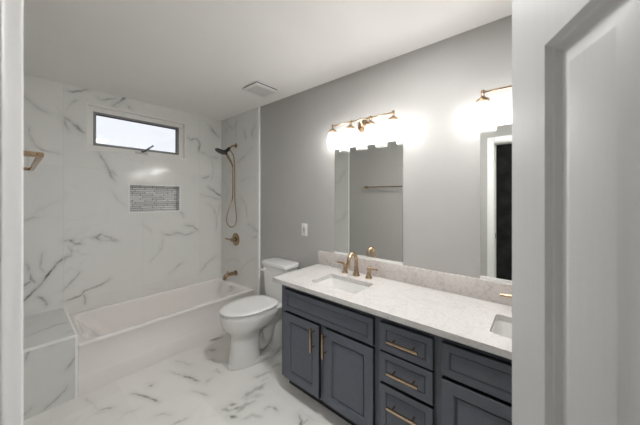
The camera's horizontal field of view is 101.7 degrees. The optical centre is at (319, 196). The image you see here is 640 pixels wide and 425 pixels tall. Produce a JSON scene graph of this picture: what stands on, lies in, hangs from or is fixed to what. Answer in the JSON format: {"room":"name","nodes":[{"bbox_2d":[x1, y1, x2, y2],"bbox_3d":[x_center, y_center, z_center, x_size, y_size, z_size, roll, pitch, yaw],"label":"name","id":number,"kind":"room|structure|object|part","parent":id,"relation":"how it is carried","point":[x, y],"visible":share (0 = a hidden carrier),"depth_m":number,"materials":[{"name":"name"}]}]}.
{"room":"bathroom","nodes":[
{"label":"bathroom","id":0,"kind":"room"},
{"bbox_2d":[23,74,220,316],"bbox_3d":[-1.952,0.207,2.820,0.164,2.440,2.022,0,0,40],"label":"wall","id":1,"kind":"structure","parent":0,"point":[101,228],"depth_m":2.53,"materials":[{"name":"tile"}]},
{"bbox_2d":[86,103,185,159],"bbox_3d":[-1.935,-0.662,2.805,0.120,0.439,0.890,0,0,40],"label":"window","id":2,"kind":"structure","parent":1,"relation":"in","point":[92,110],"depth_m":2.74,"materials":[{"name":"white plastic"}]},
{"bbox_3d":[-1.952,-0.662,2.819,0.056,0.327,0.778,0,0,40],"label":"sash","id":3,"kind":"part","parent":2,"relation":"part of","materials":[{"name":"glass"}]},
{"bbox_2d":[23,333,350,424],"bbox_3d":[-0.643,1.488,0.739,4.737,0.120,3.490,0,0,40],"label":"floor","id":4,"kind":"structure","parent":0,"point":[195,385],"depth_m":1.83,"materials":[{"name":"tile"}]},
{"bbox_2d":[23,307,77,420],"bbox_3d":[-2.094,1.204,1.976,0.722,0.448,0.294,0,0,40],"label":"bench","id":5,"kind":"object","parent":4,"relation":"on","point":[50,338],"visible":0.91,"depth_m":1.78,"materials":[{"name":"stone"}]},
{"bbox_2d":[69,277,253,396],"bbox_3d":[-1.514,1.242,2.653,0.723,0.372,1.487,0,0,40],"label":"bathtub","id":6,"kind":"object","parent":4,"relation":"on","point":[116,341],"visible":0.77,"depth_m":2.39,"materials":[{"name":"ceramic"}]},
{"bbox_2d":[219,257,298,370],"bbox_3d":[-0.557,1.028,2.358,0.388,0.800,0.698,0,0,40],"label":"toilet","id":7,"kind":"object","parent":4,"relation":"on","point":[253,324],"visible":0.94,"depth_m":2.25,"materials":[{"name":"white ceramic"}]},
{"bbox_3d":[-0.626,0.973,2.282,0.377,0.012,0.482,0,0,40],"label":"seat","id":8,"kind":"part","parent":7,"relation":"part of","materials":[{"name":"white plastic"}]},
{"bbox_3d":[-0.623,0.953,2.285,0.381,0.014,0.495,0,0,40],"label":"lid","id":9,"kind":"part","parent":7,"relation":"part of","materials":[{"name":"white plastic"}]},
{"bbox_3d":[-0.391,0.826,2.545,0.352,0.312,0.182,0,0,40],"label":"tank","id":10,"kind":"part","parent":7,"relation":"part of","materials":[{"name":"white ceramic"}]},
{"bbox_3d":[-0.392,0.648,2.543,0.378,0.042,0.202,0,0,40],"label":"tank lid","id":11,"kind":"part","parent":7,"relation":"part of","materials":[{"name":"white ceramic"}]},
{"bbox_2d":[282,285,511,424],"bbox_3d":[0.575,1.030,1.486,1.922,0.795,0.540,0,0,40],"label":"vanity cabinet","id":12,"kind":"object","parent":4,"relation":"on","point":[365,368],"visible":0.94,"depth_m":1.39,"materials":[{"name":"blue wood"}]},
{"bbox_3d":[-0.129,1.075,1.806,0.333,0.476,0.026,0,0,40],"label":"door","id":13,"kind":"part","parent":12,"relation":"part of","materials":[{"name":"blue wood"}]},
{"bbox_3d":[-0.051,0.928,1.694,0.012,0.156,0.044,0,0,40],"label":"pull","id":14,"kind":"part","parent":12,"relation":"part of","materials":[{"name":"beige metal"}]},
{"bbox_3d":[0.025,0.928,1.629,0.012,0.156,0.044,0,0,40],"label":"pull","id":15,"kind":"part","parent":12,"relation":"part of","materials":[{"name":"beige metal"}]},
{"bbox_3d":[0.166,1.075,1.554,0.348,0.476,0.026,0,0,40],"label":"door","id":16,"kind":"part","parent":12,"relation":"part of","materials":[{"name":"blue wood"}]},
{"bbox_2d":[272,264,511,359],"bbox_3d":[0.585,0.616,1.497,2.009,0.030,0.541,0,0,40],"label":"countertop","id":17,"kind":"structure","parent":12,"relation":"on","point":[469,321],"depth_m":1.45,"materials":[{"name":"white stone"}]},
{"bbox_2d":[318,278,367,292],"bbox_3d":[0.152,0.710,1.826,0.398,0.157,0.260,0,0,40],"label":"sink","id":18,"kind":"object","parent":17,"relation":"in","point":[350,287],"visible":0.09,"depth_m":1.95,"materials":[{"name":"white ceramic"}]},
{"bbox_2d":[337,252,377,278],"bbox_3d":[0.249,0.507,1.956,0.365,0.187,0.146,0,0,40],"label":"faucet","id":19,"kind":"object","parent":17,"relation":"on","point":[346,265],"visible":1,"depth_m":1.97,"materials":[{"name":"gold metal"}]},
{"bbox_3d":[0.198,0.558,2.062,0.050,0.085,0.050,0,0,40],"label":"handle","id":20,"kind":"part","parent":19,"relation":"part of","materials":[{"name":"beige metal"}]},
{"bbox_3d":[0.248,0.507,1.956,0.056,0.187,0.144,0,0,40],"label":"spout","id":21,"kind":"part","parent":19,"relation":"part of","materials":[{"name":"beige metal"}]},
{"bbox_3d":[0.361,0.558,1.923,0.050,0.085,0.050,0,0,40],"label":"handle","id":22,"kind":"part","parent":19,"relation":"part of","materials":[{"name":"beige metal"}]},
{"bbox_2d":[491,320,511,337],"bbox_3d":[0.972,0.710,1.127,0.398,0.157,0.260,0,0,40],"label":"sink","id":23,"kind":"object","parent":17,"relation":"in","point":[502,328],"visible":0.05,"depth_m":1.31,"materials":[{"name":"white ceramic"}]},
{"bbox_2d":[500,293,511,310],"bbox_3d":[1.078,0.507,1.249,0.365,0.187,0.146,0,0,40],"label":"faucet","id":24,"kind":"object","parent":17,"relation":"on","point":[502,295],"visible":0.02,"depth_m":1.38,"materials":[{"name":"gold metal"}]},
{"bbox_3d":[0.997,0.527,1.376,0.076,0.020,0.020,0,0,35],"label":"lever","id":25,"kind":"part","parent":24,"relation":"part of","materials":[{"name":"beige metal"}]},
{"bbox_3d":[0.412,1.085,1.299,0.160,0.012,0.044,0,0,40],"label":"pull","id":26,"kind":"part","parent":12,"relation":"part of","materials":[{"name":"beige metal"}]},
{"bbox_3d":[0.412,0.907,1.299,0.160,0.012,0.044,0,0,40],"label":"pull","id":27,"kind":"part","parent":12,"relation":"part of","materials":[{"name":"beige metal"}]},
{"bbox_3d":[0.412,0.745,1.299,0.160,0.012,0.044,0,0,40],"label":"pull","id":28,"kind":"part","parent":12,"relation":"part of","materials":[{"name":"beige metal"}]},
{"bbox_3d":[0.434,1.159,1.326,0.275,0.312,0.026,0,0,40],"label":"drawer","id":29,"kind":"part","parent":12,"relation":"part of","materials":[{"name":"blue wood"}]},
{"bbox_3d":[0.434,0.909,1.326,0.275,0.157,0.026,0,0,40],"label":"drawer","id":30,"kind":"part","parent":12,"relation":"part of","materials":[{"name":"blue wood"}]},
{"bbox_3d":[0.434,0.747,1.326,0.275,0.148,0.026,0,0,40],"label":"drawer","id":31,"kind":"part","parent":12,"relation":"part of","materials":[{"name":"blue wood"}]},
{"bbox_3d":[0.698,1.075,1.101,0.342,0.476,0.026,0,0,40],"label":"door","id":32,"kind":"part","parent":12,"relation":"part of","materials":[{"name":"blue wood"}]},
{"bbox_2d":[23,0,511,120],"bbox_3d":[-0.669,-1.073,0.708,4.937,0.120,3.610,0,0,40],"label":"ceiling","id":33,"kind":"structure","parent":0,"point":[197,57],"depth_m":1.68,"materials":[{"name":"white paint"}]},
{"bbox_2d":[242,82,278,97],"bbox_3d":[-0.553,-0.999,2.430,0.220,0.026,0.253,0,0,40],"label":"ceiling vent","id":34,"kind":"object","parent":33,"relation":"in","point":[259,89],"visible":1,"depth_m":2.41,"materials":[{"name":"white paint"}]},
{"bbox_2d":[221,15,511,294],"bbox_3d":[0.185,0.207,2.265,4.137,2.440,0.133,0,0,40],"label":"wall","id":35,"kind":"structure","parent":0,"point":[285,167],"depth_m":1.96,"materials":[{"name":"grey paint"}]},
{"bbox_2d":[215,143,236,227],"bbox_3d":[-1.128,-0.147,3.127,0.132,1.040,0.265,0,0,40],"label":"shower","id":36,"kind":"object","parent":35,"relation":"attached to","point":[223,152],"visible":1,"depth_m":3.17,"materials":[{"name":"brown metal"}]},
{"bbox_3d":[-1.101,-0.451,3.159,0.030,0.165,0.112,0,0,40],"label":"handle","id":37,"kind":"part","parent":36,"relation":"part of","materials":[{"name":"brown metal"}]},
{"bbox_2d":[222,270,237,280],"bbox_3d":[-1.100,0.950,3.159,0.068,0.104,0.181,0,0,40],"label":"tub spout","id":38,"kind":"object","parent":35,"relation":"attached to","point":[235,273],"visible":1,"depth_m":3.14,"materials":[{"name":"brown metal"}]},
{"bbox_2d":[225,233,238,245],"bbox_3d":[-1.088,0.524,3.218,0.214,0.156,0.076,0,0,40],"label":"shower valve","id":39,"kind":"object","parent":35,"relation":"attached to","point":[235,238],"visible":1,"depth_m":3.20,"materials":[{"name":"brown metal"}]},
{"bbox_3d":[-1.057,0.524,3.210,0.156,0.156,0.048,0,0,40],"label":"valve plate","id":40,"kind":"part","parent":39,"relation":"part of","materials":[{"name":"brown metal"}]},
{"bbox_3d":[-0.997,0.207,3.196,0.809,2.440,0.008,0,0,40],"label":"panel","id":41,"kind":"part","parent":35,"relation":"part of","materials":[{"name":"stone"}]},
{"bbox_2d":[302,223,306,235],"bbox_3d":[-0.149,0.310,2.473,0.074,0.118,0.009,0,0,40],"label":"wall outlet","id":42,"kind":"object","parent":35,"relation":"attached to","point":[304,226],"visible":1,"depth_m":2.47,"materials":[{"name":"white plastic"}]},
{"bbox_2d":[327,110,399,148],"bbox_3d":[0.320,-0.501,1.990,0.620,0.216,0.135,0,0,40],"label":"vanity light","id":43,"kind":"object","parent":35,"relation":"attached to","point":[364,126],"visible":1,"depth_m":1.97,"materials":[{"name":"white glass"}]},
{"bbox_3d":[0.105,-0.463,2.144,0.092,0.138,0.092,0,0,40],"label":"lamp shade","id":44,"kind":"part","parent":43,"relation":"part of","materials":[{"name":"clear glass"}]},
{"bbox_3d":[0.105,-0.465,2.144,0.055,0.052,0.054,0,0,40],"label":"bulb","id":45,"kind":"part","parent":43,"relation":"part of","materials":[{"name":"white glass"}]},
{"bbox_3d":[0.239,-0.465,2.030,0.055,0.052,0.054,0,0,40],"label":"bulb","id":46,"kind":"part","parent":43,"relation":"part of","materials":[{"name":"white glass"}]},
{"bbox_3d":[0.239,-0.463,2.030,0.092,0.138,0.092,0,0,40],"label":"lamp shade","id":47,"kind":"part","parent":43,"relation":"part of","materials":[{"name":"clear glass"}]},
{"bbox_3d":[0.373,-0.463,1.916,0.092,0.138,0.092,0,0,40],"label":"lamp shade","id":48,"kind":"part","parent":43,"relation":"part of","materials":[{"name":"clear glass"}]},
{"bbox_3d":[0.373,-0.465,1.916,0.055,0.052,0.054,0,0,40],"label":"bulb","id":49,"kind":"part","parent":43,"relation":"part of","materials":[{"name":"white glass"}]},
{"bbox_3d":[0.507,-0.465,1.801,0.055,0.052,0.054,0,0,40],"label":"bulb","id":50,"kind":"part","parent":43,"relation":"part of","materials":[{"name":"white glass"}]},
{"bbox_3d":[0.507,-0.463,1.801,0.092,0.138,0.092,0,0,40],"label":"lamp shade","id":51,"kind":"part","parent":43,"relation":"part of","materials":[{"name":"clear glass"}]},
{"bbox_2d":[334,140,402,264],"bbox_3d":[0.357,0.038,2.042,0.606,0.887,0.009,0,0,40],"label":"wall mirror","id":52,"kind":"object","parent":35,"relation":"attached to","point":[368,178],"visible":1,"depth_m":2.01,"materials":[{"name":"silver glass"}]},
{"bbox_2d":[318,250,511,305],"bbox_3d":[0.754,0.541,1.696,2.009,0.118,0.020,0,0,40],"label":"backsplash","id":53,"kind":"structure","parent":35,"relation":"attached to","point":[487,290],"depth_m":1.70,"materials":[{"name":"stone"}]},
{"bbox_2d":[474,85,511,126],"bbox_3d":[1.127,-0.501,1.302,0.620,0.216,0.135,0,0,40],"label":"vanity light","id":54,"kind":"object","parent":35,"relation":"attached to","point":[482,113],"visible":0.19,"depth_m":1.44,"materials":[{"name":"beige metal"}]},
{"bbox_3d":[0.911,-0.511,1.457,0.045,0.040,0.044,0,0,40],"label":"bulb","id":55,"kind":"part","parent":54,"relation":"part of","materials":[{"name":"white glass"}]},
{"bbox_3d":[0.911,-0.465,1.457,0.055,0.052,0.054,0,0,40],"label":"bulb","id":56,"kind":"part","parent":54,"relation":"part of","materials":[{"name":"white glass"}]},
{"bbox_3d":[0.911,-0.463,1.457,0.092,0.138,0.092,0,0,40],"label":"lamp shade","id":57,"kind":"part","parent":54,"relation":"part of","materials":[{"name":"clear glass"}]},
{"bbox_2d":[480,124,511,283],"bbox_3d":[1.177,0.038,1.342,0.605,0.887,0.009,0,0,40],"label":"wall mirror","id":58,"kind":"object","parent":35,"relation":"attached to","point":[495,141],"visible":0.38,"depth_m":1.49,"materials":[{"name":"silver glass"}]},
{"bbox_3d":[-1.052,0.208,0.814,4.137,2.440,0.127,0,0,40],"label":"wall","id":59,"kind":"structure","parent":0,"visible":0},
{"bbox_2d":[0,0,22,424],"bbox_3d":[-0.114,0.370,0.005,0.788,2.114,0.152,0,0,40],"label":"trim","id":60,"kind":"structure","parent":59,"relation":"attached to","point":[11,11],"depth_m":0.27,"materials":[{"name":"white paint"}]},
{"bbox_2d":[23,150,43,170],"bbox_3d":[-1.294,-0.150,1.141,0.774,0.044,0.080,0,0,40],"label":"towel bar","id":61,"kind":"object","parent":59,"relation":"attached to","point":[38,156],"visible":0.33,"depth_m":0.94,"materials":[{"name":"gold metal"}]},
{"bbox_3d":[-1.022,-0.150,0.898,0.044,0.044,0.064,0,0,40],"label":"post","id":62,"kind":"part","parent":61,"relation":"part of","materials":[{"name":"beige metal"}]},
{"bbox_2d":[512,0,639,424],"bbox_3d":[0.276,0.406,0.157,0.035,2.020,0.634,0,0,15],"label":"door","id":63,"kind":"structure","parent":59,"relation":"in","point":[576,63],"depth_m":0.31,"materials":[{"name":"white paint"}]}
]}

